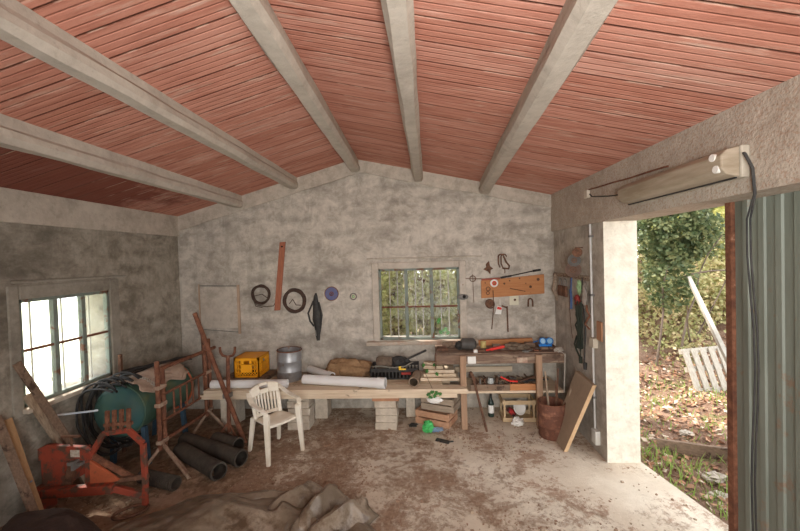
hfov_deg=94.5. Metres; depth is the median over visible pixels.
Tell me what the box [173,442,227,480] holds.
drain pipe
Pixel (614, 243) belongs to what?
wall
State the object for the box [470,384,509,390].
shelf
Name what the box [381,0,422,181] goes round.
beam
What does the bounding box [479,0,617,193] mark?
beam
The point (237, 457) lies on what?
drain pipe
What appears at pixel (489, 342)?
batten
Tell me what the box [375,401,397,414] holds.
concrete block
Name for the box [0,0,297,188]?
beam
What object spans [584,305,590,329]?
chain piece
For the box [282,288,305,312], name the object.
coil
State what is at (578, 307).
bunch
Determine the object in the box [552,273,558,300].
leather strap
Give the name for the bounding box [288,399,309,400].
brick
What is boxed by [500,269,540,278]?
bar
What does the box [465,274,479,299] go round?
brace
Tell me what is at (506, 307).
file
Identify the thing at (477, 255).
trim
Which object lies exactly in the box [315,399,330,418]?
concrete block
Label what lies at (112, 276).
trim
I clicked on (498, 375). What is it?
pliers
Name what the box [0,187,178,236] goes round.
beam
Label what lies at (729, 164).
fluorescent light fixture
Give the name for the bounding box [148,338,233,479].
trestle
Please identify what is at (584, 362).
lead
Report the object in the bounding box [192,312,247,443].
leaning pole
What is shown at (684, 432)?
stone
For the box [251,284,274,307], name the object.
coil
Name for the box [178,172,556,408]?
wall
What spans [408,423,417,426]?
rag
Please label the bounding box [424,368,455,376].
board
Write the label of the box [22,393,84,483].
leaning board
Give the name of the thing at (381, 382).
socket
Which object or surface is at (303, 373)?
plank
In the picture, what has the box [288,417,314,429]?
concrete block
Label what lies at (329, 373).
socket
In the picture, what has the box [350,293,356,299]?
disc
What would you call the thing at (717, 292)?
thicket
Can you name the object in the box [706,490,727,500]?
stone
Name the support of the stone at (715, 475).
on the ground at (707, 406)
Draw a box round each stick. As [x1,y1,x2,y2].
[544,371,549,405]
[555,380,556,405]
[557,368,558,405]
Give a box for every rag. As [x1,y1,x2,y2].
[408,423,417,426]
[427,397,442,403]
[495,342,531,349]
[511,416,523,426]
[581,282,587,308]
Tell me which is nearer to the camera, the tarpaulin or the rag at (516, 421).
the tarpaulin
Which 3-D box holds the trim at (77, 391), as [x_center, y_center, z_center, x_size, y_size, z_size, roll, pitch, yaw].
[-3.206,1.229,3.601,0.200,0.043,0.950,-2,1,3]
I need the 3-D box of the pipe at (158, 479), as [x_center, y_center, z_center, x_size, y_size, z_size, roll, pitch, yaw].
[-2.233,1.981,3.425,0.437,0.126,0.126,-1,1,19]
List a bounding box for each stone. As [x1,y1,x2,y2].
[679,429,692,435]
[701,471,727,483]
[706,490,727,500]
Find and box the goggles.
[533,337,553,346]
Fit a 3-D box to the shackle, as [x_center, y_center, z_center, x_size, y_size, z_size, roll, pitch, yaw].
[1.377,-0.026,4.899,0.158,0.262,0.034,-2,1,3]
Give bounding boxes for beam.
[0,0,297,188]
[0,113,242,207]
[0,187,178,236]
[178,160,550,230]
[229,0,359,171]
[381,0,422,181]
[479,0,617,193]
[551,74,799,230]
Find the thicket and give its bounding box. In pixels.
[637,224,725,361]
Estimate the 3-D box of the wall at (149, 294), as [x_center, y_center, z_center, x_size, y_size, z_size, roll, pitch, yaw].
[-3.431,0.748,1.925,0.300,2.729,7.200,-2,1,3]
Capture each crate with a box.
[233,351,269,377]
[370,361,418,379]
[415,405,457,428]
[421,394,460,413]
[499,393,535,421]
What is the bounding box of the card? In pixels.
[509,296,518,304]
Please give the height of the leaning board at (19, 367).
1.278 m
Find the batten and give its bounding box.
[478,338,532,345]
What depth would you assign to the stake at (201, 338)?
5.12 m
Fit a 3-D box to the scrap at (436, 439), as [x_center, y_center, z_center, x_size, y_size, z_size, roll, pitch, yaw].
[0.491,1.938,4.082,0.201,0.020,0.067,-1,1,23]
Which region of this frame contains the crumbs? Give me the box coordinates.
[55,408,696,530]
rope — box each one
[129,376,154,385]
[553,347,564,392]
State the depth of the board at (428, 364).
4.65 m
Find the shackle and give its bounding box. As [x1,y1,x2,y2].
[498,254,509,272]
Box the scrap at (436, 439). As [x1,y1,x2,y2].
[435,438,453,443]
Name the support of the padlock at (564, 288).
hanging from the rail
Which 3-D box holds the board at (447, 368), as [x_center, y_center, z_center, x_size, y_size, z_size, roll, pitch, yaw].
[0.511,1.313,4.709,0.340,0.036,0.240,-2,1,3]
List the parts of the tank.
valve rod, leg, tank, hose coil, leg, leg, tank, leg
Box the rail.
[553,273,589,280]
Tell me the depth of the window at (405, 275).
5.04 m
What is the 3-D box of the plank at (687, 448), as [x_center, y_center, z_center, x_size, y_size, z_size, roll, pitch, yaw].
[2.970,1.859,3.744,0.617,0.164,0.040,-1,1,33]
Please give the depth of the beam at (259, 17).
2.27 m
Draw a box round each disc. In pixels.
[324,287,338,300]
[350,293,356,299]
[565,264,581,276]
[568,254,580,265]
[572,248,582,256]
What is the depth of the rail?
4.11 m
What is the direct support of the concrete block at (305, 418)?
on the concrete block at (291, 426)
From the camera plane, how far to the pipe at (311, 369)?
4.82 m
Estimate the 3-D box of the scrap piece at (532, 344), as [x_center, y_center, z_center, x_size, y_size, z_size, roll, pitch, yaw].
[1.629,0.991,4.656,0.129,0.055,0.063,-2,1,3]
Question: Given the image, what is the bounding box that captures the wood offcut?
[538,346,552,348]
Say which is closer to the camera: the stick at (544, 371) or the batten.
the stick at (544, 371)
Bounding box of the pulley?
[485,292,494,328]
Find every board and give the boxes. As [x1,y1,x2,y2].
[0,415,38,511]
[4,418,43,509]
[12,361,76,444]
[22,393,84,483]
[198,284,240,333]
[223,369,276,379]
[421,371,458,380]
[423,361,442,368]
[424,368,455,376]
[428,364,453,372]
[481,274,543,297]
[556,371,596,451]
[688,276,725,362]
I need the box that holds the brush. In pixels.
[576,280,581,294]
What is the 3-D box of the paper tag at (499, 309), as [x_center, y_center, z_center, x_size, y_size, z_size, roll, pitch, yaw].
[1.312,0.549,4.930,0.095,0.205,0.009,-2,1,3]
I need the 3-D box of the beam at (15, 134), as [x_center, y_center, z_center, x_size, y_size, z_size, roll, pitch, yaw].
[-2.427,-0.803,1.704,0.144,0.185,6.950,-2,1,3]
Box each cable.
[589,194,617,196]
[742,152,759,530]
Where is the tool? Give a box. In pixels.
[486,345,504,350]
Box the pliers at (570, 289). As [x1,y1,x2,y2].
[569,278,572,308]
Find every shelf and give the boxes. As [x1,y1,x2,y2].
[458,377,562,392]
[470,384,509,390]
[510,383,535,390]
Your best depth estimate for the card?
4.92 m
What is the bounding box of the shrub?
[637,211,724,302]
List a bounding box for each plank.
[200,394,456,399]
[203,384,467,395]
[270,377,449,383]
[273,372,313,376]
[274,242,285,310]
[289,380,441,385]
[442,382,457,384]
[656,438,727,459]
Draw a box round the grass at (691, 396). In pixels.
[639,326,727,519]
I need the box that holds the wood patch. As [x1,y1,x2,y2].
[596,321,602,341]
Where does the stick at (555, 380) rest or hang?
in the drum
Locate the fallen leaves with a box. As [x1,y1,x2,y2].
[639,334,727,514]
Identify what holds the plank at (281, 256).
attached to the wall at (329, 231)
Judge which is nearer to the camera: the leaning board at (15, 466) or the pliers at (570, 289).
the leaning board at (15, 466)
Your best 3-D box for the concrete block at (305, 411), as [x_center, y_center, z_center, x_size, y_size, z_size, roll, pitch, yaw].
[-1.219,1.772,4.582,0.276,0.084,0.228,-2,1,3]
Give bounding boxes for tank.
[57,355,194,463]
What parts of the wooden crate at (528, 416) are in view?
corner post, corner post, corner post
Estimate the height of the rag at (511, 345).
0.078 m
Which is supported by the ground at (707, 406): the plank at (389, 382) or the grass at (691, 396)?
the grass at (691, 396)
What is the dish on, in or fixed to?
in the wooden crate at (528, 416)
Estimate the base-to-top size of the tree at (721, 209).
3.207 m
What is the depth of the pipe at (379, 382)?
4.40 m
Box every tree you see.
[637,207,724,365]
[649,206,724,273]
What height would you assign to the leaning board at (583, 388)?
0.740 m
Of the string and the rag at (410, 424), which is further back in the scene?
the rag at (410, 424)
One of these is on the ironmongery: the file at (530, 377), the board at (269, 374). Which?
the file at (530, 377)
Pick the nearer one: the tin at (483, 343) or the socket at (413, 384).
the socket at (413, 384)
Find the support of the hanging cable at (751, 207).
hanging from the fluorescent light fixture
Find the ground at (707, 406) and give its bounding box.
[637,258,727,524]
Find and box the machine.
[372,350,426,368]
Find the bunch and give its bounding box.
[574,300,582,363]
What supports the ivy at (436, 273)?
on the bank
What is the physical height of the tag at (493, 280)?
0.107 m
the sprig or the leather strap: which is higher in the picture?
the leather strap
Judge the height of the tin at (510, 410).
0.118 m
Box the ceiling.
[0,0,799,215]
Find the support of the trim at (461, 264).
attached to the wall at (329, 231)
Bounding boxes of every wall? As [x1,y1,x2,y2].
[0,222,182,526]
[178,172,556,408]
[553,221,640,462]
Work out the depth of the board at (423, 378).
4.54 m
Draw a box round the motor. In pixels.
[454,338,476,349]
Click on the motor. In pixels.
(465, 343)
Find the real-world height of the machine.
0.261 m
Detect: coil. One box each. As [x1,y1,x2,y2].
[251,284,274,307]
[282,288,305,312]
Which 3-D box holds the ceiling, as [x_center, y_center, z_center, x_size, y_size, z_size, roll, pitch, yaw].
[-0.710,-0.996,1.673,6.260,0.917,7.900,-2,1,3]
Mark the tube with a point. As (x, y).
(317, 312)
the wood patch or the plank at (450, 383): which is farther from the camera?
the plank at (450, 383)
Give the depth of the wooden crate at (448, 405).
4.50 m
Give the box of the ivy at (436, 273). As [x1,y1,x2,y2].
[381,269,457,335]
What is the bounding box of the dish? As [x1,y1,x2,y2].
[513,400,525,414]
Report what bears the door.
in the wall at (614, 243)
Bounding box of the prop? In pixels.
[218,347,236,435]
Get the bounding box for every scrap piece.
[437,346,447,350]
[442,342,453,347]
[524,342,534,346]
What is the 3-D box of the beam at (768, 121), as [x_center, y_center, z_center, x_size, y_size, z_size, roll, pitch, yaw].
[1.952,-0.627,1.423,0.340,0.505,6.900,-2,1,3]
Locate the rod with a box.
[588,165,668,189]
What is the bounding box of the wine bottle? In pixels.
[488,394,493,416]
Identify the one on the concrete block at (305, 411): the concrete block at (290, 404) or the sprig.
the concrete block at (290, 404)
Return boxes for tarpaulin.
[108,480,379,530]
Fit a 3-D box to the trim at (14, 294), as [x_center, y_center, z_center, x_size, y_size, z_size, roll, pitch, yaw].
[-3.180,0.712,3.602,0.020,1.105,1.120,-2,1,3]
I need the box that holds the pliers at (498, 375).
[498,375,517,381]
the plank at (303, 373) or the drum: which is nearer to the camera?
the drum
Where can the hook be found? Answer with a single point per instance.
(461, 296)
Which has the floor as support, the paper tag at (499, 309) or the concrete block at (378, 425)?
the concrete block at (378, 425)
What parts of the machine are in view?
motor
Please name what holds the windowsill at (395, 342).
attached to the wall at (329, 231)
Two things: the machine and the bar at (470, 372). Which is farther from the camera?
the machine
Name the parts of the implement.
plate, screw handle, gusset plate, tine rail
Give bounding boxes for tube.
[307,293,322,340]
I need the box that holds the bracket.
[484,261,492,273]
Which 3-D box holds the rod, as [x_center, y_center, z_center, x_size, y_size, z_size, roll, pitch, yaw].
[1.872,-0.723,3.138,0.020,0.071,1.219,-2,1,3]
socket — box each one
[324,371,334,375]
[376,377,386,388]
[408,374,419,387]
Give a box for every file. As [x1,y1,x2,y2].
[502,305,508,331]
[518,376,534,381]
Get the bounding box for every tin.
[480,341,485,347]
[506,406,516,416]
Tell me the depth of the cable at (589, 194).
3.33 m
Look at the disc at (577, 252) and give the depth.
3.91 m
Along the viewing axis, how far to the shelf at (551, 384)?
4.41 m
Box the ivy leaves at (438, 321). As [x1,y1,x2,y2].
[436,318,449,334]
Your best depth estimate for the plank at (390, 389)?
4.35 m
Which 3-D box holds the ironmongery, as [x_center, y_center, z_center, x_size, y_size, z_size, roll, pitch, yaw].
[1.276,1.435,4.631,0.804,0.070,0.382,-2,1,3]
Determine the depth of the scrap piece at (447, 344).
4.70 m
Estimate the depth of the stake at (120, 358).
4.05 m
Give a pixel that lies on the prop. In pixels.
(228, 424)
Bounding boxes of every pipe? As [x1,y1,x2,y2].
[136,469,181,490]
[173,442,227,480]
[178,432,247,467]
[209,379,288,388]
[210,432,244,448]
[302,374,386,388]
[307,365,334,375]
[408,370,421,387]
[584,190,600,444]
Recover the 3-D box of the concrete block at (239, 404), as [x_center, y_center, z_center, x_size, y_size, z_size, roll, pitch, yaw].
[-2.130,1.810,4.717,0.200,0.409,0.240,-2,1,3]
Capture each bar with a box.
[469,371,487,431]
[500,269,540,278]
[522,378,547,381]
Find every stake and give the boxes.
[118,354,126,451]
[201,338,203,368]
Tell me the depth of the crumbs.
3.49 m
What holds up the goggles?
on the wood offcut
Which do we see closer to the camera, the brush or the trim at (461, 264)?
the brush
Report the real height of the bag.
0.165 m
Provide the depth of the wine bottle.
4.67 m
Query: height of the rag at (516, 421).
0.107 m
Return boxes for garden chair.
[246,381,304,466]
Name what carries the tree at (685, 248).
on the ground at (707, 406)
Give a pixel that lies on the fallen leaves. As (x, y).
(709, 438)
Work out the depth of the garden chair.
4.00 m
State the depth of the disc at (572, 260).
3.98 m
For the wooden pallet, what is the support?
on the ground at (707, 406)
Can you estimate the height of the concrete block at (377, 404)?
0.084 m
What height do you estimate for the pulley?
0.521 m
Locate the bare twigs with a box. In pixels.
[24,301,80,393]
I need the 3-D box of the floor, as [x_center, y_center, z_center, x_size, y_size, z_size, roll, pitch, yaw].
[-0.576,2.159,1.637,5.950,0.250,7.500,-2,1,3]
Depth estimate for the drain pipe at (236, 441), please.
4.03 m
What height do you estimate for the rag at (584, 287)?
0.329 m
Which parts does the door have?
edge post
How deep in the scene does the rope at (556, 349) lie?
4.33 m
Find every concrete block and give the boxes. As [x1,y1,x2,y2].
[220,399,244,424]
[287,399,313,407]
[288,402,314,414]
[288,410,314,422]
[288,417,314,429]
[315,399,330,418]
[374,401,396,407]
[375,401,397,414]
[375,409,398,422]
[375,421,398,429]
[406,398,415,416]
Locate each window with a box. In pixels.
[19,290,111,407]
[378,267,460,339]
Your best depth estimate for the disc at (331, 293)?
5.06 m
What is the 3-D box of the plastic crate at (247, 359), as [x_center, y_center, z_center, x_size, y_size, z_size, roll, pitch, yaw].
[-1.966,1.312,4.922,0.333,0.252,0.333,-2,1,3]
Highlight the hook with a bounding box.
[457,294,467,299]
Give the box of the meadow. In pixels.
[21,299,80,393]
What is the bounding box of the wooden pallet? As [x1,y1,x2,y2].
[678,346,726,392]
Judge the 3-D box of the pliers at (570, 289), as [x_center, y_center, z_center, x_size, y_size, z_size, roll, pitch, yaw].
[1.974,0.321,4.276,0.029,0.361,0.069,-1,1,11]
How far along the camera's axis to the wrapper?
4.32 m
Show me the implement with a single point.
(61, 464)
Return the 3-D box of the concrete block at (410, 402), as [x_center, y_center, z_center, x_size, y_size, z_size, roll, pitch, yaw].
[0.141,1.739,4.841,0.120,0.409,0.200,-2,1,3]
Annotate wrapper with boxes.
[432,427,442,431]
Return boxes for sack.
[1,508,101,530]
[325,358,373,376]
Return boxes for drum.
[537,396,565,441]
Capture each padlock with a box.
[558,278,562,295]
[562,278,567,296]
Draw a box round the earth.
[57,412,285,505]
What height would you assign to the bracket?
0.174 m
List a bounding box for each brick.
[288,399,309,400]
[372,398,398,400]
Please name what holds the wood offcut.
on the workbench
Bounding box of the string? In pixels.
[569,278,572,337]
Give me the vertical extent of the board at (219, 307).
0.700 m
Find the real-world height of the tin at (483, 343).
0.078 m
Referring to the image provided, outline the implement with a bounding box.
[36,408,149,520]
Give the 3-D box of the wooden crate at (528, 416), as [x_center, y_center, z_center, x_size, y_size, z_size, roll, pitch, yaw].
[1.461,1.772,4.623,0.400,0.270,0.240,-2,1,3]
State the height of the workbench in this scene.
0.887 m
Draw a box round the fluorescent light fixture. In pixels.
[618,144,749,204]
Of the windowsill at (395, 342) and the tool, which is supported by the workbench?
the tool
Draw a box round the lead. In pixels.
[582,278,586,369]
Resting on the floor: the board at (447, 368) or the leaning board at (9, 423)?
the leaning board at (9, 423)
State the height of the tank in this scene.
0.968 m
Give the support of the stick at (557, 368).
in the drum
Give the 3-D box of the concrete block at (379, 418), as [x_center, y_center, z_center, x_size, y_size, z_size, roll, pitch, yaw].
[-0.153,1.829,4.520,0.268,0.084,0.230,-2,1,3]
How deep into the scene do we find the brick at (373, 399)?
4.38 m
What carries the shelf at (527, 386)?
attached to the workbench
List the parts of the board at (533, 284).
metal strip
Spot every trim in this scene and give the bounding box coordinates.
[6,279,121,419]
[11,275,126,283]
[23,375,118,413]
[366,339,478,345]
[367,255,481,259]
[371,260,467,340]
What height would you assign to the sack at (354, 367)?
0.239 m
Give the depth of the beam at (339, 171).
5.00 m
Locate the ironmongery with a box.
[468,374,534,383]
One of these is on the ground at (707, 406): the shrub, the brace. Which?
the shrub
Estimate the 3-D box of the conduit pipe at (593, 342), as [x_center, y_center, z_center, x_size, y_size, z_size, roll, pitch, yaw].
[1.955,0.522,3.766,0.059,2.580,0.145,-2,1,3]
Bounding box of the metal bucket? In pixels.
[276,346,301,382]
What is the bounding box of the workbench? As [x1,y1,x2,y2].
[435,342,563,429]
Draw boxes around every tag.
[490,279,497,286]
[495,306,501,313]
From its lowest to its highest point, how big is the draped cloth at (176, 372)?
0.185 m
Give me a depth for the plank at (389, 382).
4.53 m
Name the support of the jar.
on the workbench
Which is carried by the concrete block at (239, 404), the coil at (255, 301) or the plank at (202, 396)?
the plank at (202, 396)
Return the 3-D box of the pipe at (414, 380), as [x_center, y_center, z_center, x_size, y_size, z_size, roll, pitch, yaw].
[0.189,1.366,4.493,0.123,0.123,0.315,-1,1,11]
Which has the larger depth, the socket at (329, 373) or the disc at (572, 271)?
the socket at (329, 373)
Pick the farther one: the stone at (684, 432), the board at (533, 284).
the board at (533, 284)
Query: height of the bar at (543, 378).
0.048 m
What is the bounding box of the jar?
[487,377,493,383]
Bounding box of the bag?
[422,420,435,432]
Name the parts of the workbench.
leg, rail, leg, leg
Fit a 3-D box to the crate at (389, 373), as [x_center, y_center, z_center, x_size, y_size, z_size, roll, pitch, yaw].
[-0.063,1.360,4.797,0.620,0.138,0.335,-2,1,3]
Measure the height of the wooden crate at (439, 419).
0.165 m
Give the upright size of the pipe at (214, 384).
0.099 m
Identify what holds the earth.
on the floor
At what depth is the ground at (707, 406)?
4.76 m
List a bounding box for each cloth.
[105,362,188,392]
[574,295,580,303]
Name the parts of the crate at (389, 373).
red strip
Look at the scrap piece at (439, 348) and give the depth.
4.56 m
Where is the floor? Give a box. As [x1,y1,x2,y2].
[0,407,727,530]
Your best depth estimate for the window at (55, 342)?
3.63 m
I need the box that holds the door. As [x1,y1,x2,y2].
[725,190,799,530]
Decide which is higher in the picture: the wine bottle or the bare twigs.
the bare twigs
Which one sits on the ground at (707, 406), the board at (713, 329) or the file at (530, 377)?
the board at (713, 329)
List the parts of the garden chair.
leg, armrest, backrest frame, leg, seat, leg, armrest, leg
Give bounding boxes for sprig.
[421,363,441,399]
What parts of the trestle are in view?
post, post, rail, rail, rail, rail, post, post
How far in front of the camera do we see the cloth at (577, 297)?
4.05 m
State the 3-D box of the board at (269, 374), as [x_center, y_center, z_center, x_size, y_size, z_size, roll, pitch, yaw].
[-1.977,1.461,4.921,0.580,0.042,0.360,-2,1,3]

